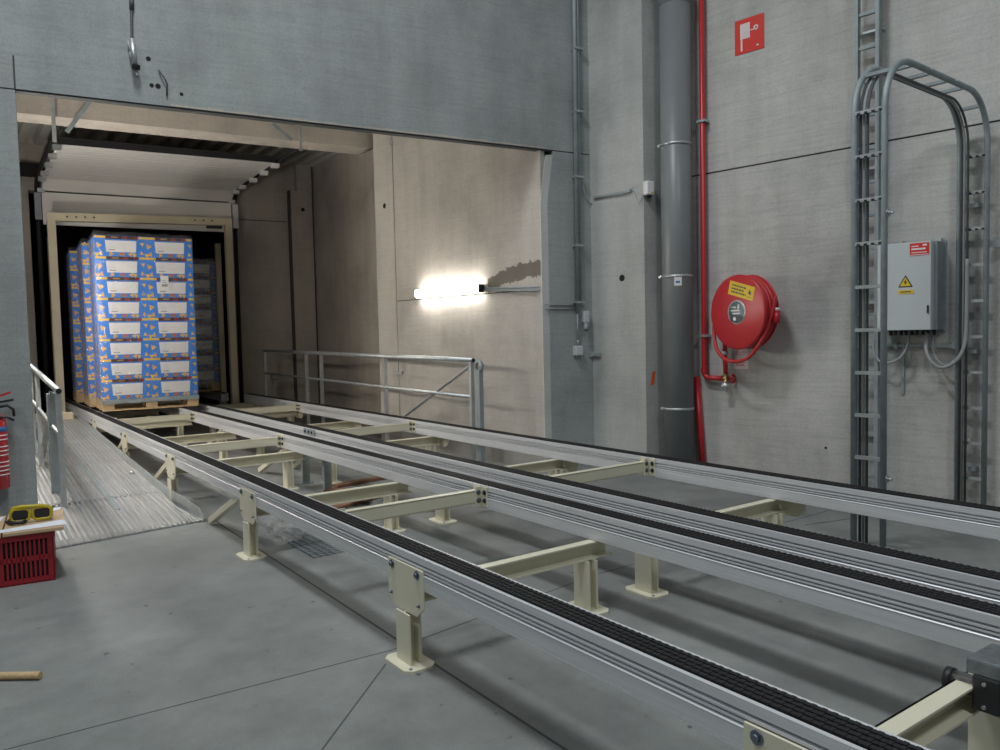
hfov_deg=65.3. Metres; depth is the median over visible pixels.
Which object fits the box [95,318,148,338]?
carton
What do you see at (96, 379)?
carton
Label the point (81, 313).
carton
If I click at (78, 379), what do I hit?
carton
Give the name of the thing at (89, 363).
carton
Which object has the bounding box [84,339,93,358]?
carton
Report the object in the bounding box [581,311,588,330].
wall socket
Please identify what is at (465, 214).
wall
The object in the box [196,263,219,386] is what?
film
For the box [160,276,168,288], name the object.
label
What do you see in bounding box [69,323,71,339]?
carton
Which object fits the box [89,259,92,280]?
carton
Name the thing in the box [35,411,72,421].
beam
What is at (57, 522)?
paper sheet
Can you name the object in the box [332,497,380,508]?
plank
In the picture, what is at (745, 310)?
hose reel
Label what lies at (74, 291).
carton
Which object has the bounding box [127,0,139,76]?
fixture
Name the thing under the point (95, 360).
carton
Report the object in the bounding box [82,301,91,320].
carton
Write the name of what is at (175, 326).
carton
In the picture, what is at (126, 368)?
carton
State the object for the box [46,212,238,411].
frame
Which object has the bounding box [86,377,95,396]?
carton
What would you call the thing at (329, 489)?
plank
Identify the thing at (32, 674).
wooden stick
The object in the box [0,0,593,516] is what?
wall
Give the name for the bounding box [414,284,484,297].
wall lamp
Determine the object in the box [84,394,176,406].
wooden pallet
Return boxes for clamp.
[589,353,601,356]
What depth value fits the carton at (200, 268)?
13.80 m
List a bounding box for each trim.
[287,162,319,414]
[373,134,402,440]
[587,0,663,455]
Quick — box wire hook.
[158,70,167,95]
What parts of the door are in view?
guide plate, guide plate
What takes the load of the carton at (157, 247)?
on the carton at (155, 267)
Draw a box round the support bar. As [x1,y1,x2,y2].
[887,343,961,348]
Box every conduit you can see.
[484,286,538,291]
[571,0,585,311]
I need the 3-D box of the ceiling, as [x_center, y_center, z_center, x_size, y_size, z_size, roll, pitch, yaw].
[-3.675,-3.650,10.141,5.500,0.200,7.900,-3,4,-35]
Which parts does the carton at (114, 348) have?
white panel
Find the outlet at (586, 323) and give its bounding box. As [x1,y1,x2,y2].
[583,321,588,330]
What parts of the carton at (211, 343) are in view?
white panel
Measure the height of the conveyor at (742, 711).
0.496 m
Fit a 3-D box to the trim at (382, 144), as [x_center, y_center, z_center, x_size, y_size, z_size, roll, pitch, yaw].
[-1.145,-1.412,10.325,0.815,4.600,0.550,-4,4,-40]
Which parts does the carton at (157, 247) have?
white panel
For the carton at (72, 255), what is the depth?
11.83 m
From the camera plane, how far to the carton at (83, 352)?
11.47 m
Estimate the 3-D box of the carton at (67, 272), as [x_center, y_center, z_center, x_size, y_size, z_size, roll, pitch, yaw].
[-6.574,-1.506,12.479,0.604,0.281,0.400,-3,4,-32]
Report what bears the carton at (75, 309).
on the carton at (75, 327)
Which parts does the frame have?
post, post, post, post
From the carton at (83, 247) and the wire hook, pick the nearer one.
the wire hook
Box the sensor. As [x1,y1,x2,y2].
[643,181,653,197]
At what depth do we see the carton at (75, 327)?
11.89 m
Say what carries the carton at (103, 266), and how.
on the carton at (103, 286)
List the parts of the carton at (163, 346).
white panel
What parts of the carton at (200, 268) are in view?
white panel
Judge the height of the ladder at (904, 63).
3.074 m
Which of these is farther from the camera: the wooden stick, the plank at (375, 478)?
the plank at (375, 478)
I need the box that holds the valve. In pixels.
[721,344,735,389]
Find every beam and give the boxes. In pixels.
[16,94,372,154]
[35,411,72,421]
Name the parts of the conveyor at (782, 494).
leg, leg, splice plate, leg, plate, leg, leg, plate, leg, rail, chain, leg, plate, plate, leg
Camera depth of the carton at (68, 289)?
12.32 m
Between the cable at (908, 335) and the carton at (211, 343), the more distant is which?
the carton at (211, 343)
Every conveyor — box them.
[44,393,999,749]
[172,393,999,604]
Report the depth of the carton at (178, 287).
10.63 m
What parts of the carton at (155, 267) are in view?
white panel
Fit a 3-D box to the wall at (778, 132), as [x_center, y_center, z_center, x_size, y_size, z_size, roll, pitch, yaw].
[5.192,-2.935,4.369,0.252,8.000,12.100,-4,4,-44]
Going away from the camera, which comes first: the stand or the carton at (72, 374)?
the carton at (72, 374)
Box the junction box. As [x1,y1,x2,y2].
[573,312,582,355]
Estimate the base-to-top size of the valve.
0.575 m
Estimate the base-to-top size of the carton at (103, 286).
0.281 m
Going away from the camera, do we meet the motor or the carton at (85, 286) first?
the motor
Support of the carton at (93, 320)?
on the carton at (94, 340)
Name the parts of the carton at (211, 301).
white panel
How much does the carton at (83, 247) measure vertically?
0.281 m
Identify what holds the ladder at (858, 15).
attached to the wall at (778, 132)
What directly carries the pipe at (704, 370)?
attached to the wall at (778, 132)
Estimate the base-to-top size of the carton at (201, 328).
0.281 m
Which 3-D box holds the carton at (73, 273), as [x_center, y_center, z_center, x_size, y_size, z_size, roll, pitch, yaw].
[-6.357,-1.492,12.138,0.604,0.281,0.400,-3,4,-32]
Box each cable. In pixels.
[544,304,574,309]
[858,75,962,541]
[862,73,965,542]
[865,73,969,543]
[872,334,909,363]
[877,0,880,177]
[882,0,882,78]
[924,259,968,368]
[931,323,970,365]
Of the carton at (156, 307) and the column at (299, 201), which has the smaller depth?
the carton at (156, 307)
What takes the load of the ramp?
on the floor
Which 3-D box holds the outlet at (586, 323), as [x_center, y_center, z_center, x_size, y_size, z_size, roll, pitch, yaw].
[0.892,-0.505,8.079,0.052,0.109,0.096,-1,3,12]
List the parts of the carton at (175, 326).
white panel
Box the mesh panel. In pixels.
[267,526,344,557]
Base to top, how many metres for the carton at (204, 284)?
0.281 m
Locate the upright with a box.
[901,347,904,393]
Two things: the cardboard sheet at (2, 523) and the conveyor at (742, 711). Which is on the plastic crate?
the cardboard sheet at (2, 523)
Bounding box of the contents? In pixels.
[1,529,50,580]
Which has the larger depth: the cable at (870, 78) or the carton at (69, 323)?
the carton at (69, 323)
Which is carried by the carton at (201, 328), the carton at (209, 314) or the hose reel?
the carton at (209, 314)
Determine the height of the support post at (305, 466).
0.330 m
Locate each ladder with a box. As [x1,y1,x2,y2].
[850,58,990,547]
[855,0,885,488]
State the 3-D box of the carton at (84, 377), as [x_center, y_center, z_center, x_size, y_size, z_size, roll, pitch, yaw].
[-5.872,0.142,11.666,0.604,0.281,0.400,-3,4,-32]
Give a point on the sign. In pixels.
(749, 32)
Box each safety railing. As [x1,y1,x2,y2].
[30,363,66,506]
[263,349,484,461]
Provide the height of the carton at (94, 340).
0.281 m
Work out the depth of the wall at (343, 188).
13.18 m
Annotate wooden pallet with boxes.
[73,391,84,402]
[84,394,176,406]
[96,395,198,411]
[198,382,219,391]
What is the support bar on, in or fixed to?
attached to the wall at (778, 132)
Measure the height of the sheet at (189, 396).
0.052 m
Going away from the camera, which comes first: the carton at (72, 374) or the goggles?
the goggles
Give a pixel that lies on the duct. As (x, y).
(629, 190)
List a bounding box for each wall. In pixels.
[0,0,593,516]
[18,138,294,413]
[19,162,230,425]
[312,149,380,412]
[392,136,546,464]
[690,0,999,506]
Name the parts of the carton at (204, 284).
white panel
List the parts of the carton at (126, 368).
white panel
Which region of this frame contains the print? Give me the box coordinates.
[0,426,9,475]
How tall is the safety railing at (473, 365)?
1.235 m
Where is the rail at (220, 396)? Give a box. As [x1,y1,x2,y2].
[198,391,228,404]
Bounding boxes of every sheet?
[0,516,6,537]
[0,520,66,532]
[2,508,63,536]
[102,395,198,404]
[734,349,747,368]
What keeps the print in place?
attached to the fire extinguisher
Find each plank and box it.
[323,487,353,491]
[332,476,384,487]
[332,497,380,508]
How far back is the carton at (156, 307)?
10.63 m
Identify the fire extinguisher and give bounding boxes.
[0,391,15,489]
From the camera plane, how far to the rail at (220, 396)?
13.71 m
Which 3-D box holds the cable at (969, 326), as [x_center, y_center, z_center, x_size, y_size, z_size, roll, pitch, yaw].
[3.467,-0.233,6.003,0.041,0.334,0.276,-4,4,-44]
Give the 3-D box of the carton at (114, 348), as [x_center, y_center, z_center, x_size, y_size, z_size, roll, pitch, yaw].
[-5.083,-0.353,10.510,0.604,0.281,0.400,-3,4,-32]
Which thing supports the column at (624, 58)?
attached to the wall at (778, 132)
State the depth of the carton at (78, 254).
11.39 m
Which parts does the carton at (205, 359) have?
white panel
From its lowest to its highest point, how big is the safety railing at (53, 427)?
1.276 m
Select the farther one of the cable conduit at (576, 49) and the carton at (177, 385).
the carton at (177, 385)
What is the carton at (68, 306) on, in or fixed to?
on the carton at (69, 323)
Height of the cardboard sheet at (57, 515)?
0.020 m
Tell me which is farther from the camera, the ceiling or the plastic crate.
the ceiling
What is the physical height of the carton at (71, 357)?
0.281 m
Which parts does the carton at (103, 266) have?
white panel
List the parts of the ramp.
tread plate, tread plate, tread plate, tread plate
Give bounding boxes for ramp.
[35,414,204,548]
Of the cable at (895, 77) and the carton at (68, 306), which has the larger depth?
the carton at (68, 306)
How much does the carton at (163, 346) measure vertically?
0.281 m
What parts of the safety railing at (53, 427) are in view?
post, post, rail, rail, gate post, post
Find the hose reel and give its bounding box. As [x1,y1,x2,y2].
[711,274,779,362]
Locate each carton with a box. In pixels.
[66,253,67,271]
[67,272,68,288]
[68,251,77,269]
[68,269,78,287]
[68,289,69,305]
[68,306,70,322]
[69,286,79,304]
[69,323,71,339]
[70,304,80,322]
[70,340,72,356]
[71,322,81,339]
[71,357,73,373]
[72,340,81,357]
[72,374,74,390]
[73,357,82,374]
[74,375,83,392]
[77,246,79,265]
[78,265,80,284]
[79,243,88,263]
[79,284,81,302]
[80,262,89,282]
[80,302,82,320]
[81,281,90,301]
[81,321,83,338]
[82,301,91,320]
[82,339,84,357]
[82,358,85,375]
[83,320,92,339]
[83,376,86,394]
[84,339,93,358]
[85,358,94,377]
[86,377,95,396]
[88,239,91,260]
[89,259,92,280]
[90,279,93,299]
[91,235,144,257]
[91,299,94,319]
[92,256,145,277]
[92,319,95,338]
[93,276,146,298]
[93,339,96,358]
[94,297,147,318]
[94,358,97,378]
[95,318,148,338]
[95,378,98,397]
[96,338,149,359]
[97,358,150,379]
[98,378,150,400]
[144,237,191,258]
[145,257,192,277]
[146,277,193,297]
[147,298,194,317]
[148,317,195,338]
[149,337,195,358]
[150,356,196,377]
[151,376,197,397]
[192,261,215,275]
[193,276,215,291]
[194,291,216,306]
[194,307,216,321]
[195,322,217,336]
[196,337,218,352]
[196,352,218,367]
[197,367,219,382]
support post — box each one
[298,454,313,484]
[319,460,331,491]
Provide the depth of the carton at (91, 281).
10.64 m
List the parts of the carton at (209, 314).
white panel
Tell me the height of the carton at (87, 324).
0.281 m
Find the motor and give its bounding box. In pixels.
[941,643,999,716]
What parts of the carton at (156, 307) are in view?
white panel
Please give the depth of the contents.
4.63 m
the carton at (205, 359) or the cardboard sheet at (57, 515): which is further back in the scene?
the carton at (205, 359)
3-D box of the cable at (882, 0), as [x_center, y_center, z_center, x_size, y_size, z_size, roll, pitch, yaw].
[3.065,-3.691,6.265,0.024,6.600,0.024,-3,4,-35]
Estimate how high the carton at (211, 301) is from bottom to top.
0.281 m
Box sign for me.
[735,13,763,55]
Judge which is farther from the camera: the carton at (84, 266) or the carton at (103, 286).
the carton at (84, 266)
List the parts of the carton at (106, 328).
white panel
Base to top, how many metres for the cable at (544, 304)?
0.064 m
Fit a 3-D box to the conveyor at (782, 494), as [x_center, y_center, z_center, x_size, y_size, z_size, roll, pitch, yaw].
[-1.774,0.741,8.775,1.341,0.496,17.300,-3,4,-36]
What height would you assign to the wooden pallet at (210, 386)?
0.144 m
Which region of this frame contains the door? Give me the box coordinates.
[34,98,302,411]
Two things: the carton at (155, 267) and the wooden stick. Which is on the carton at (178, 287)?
the carton at (155, 267)
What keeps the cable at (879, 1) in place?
attached to the ladder at (858, 15)
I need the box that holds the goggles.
[6,504,53,524]
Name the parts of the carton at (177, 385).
white panel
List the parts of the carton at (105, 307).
white panel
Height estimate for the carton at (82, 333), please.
0.281 m
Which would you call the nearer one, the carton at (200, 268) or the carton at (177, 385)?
the carton at (177, 385)
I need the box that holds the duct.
[593,187,642,203]
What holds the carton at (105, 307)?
on the carton at (106, 328)
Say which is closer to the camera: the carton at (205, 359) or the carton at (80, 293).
the carton at (80, 293)
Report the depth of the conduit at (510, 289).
8.18 m
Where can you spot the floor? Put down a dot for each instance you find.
(163, 639)
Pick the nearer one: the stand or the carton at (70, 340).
the carton at (70, 340)
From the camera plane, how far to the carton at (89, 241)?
10.62 m
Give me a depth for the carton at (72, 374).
12.40 m
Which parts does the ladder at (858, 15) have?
rail, rail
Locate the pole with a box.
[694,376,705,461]
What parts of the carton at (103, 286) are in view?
white panel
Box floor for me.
[0,415,999,749]
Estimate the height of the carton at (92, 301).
0.281 m
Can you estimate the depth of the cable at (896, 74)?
4.98 m
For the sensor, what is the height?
0.165 m
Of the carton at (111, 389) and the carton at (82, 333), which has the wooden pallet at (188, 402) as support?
the carton at (111, 389)
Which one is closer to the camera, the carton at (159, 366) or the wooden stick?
the wooden stick
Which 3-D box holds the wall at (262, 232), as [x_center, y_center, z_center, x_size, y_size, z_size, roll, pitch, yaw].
[-5.800,-1.463,13.201,5.700,4.600,0.300,-3,4,-29]
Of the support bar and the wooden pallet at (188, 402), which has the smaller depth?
the support bar
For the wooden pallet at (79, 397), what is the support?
on the conveyor at (742, 711)
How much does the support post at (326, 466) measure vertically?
0.330 m
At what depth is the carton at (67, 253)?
12.30 m
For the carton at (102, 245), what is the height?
0.281 m
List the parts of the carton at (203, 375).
white panel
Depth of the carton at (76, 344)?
11.91 m
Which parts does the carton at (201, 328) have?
white panel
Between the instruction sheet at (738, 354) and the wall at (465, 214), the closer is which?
the instruction sheet at (738, 354)
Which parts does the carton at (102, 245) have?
white panel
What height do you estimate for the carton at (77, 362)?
0.281 m
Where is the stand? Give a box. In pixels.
[270,375,279,396]
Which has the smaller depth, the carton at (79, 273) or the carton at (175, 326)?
the carton at (175, 326)
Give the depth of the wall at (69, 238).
15.81 m
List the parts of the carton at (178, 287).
white panel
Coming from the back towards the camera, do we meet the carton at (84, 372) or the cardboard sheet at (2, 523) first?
the carton at (84, 372)
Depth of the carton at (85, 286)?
10.96 m
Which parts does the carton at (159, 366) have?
white panel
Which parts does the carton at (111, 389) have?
white panel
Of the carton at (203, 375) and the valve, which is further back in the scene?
the carton at (203, 375)
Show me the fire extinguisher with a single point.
(4, 453)
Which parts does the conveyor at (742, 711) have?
leg, leg, plate, leg, leg, plate, plate, leg, plate, leg, plate, leg, plate, plate, rail, leg, plate, chain, leg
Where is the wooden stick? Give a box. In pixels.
[0,671,42,679]
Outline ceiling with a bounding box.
[17,122,340,166]
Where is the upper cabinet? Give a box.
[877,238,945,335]
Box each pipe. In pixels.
[657,0,694,460]
[696,0,720,380]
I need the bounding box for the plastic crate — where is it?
[0,517,55,587]
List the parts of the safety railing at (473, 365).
post, post, post, rail, rail, post, post, gate post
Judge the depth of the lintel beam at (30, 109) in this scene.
9.29 m

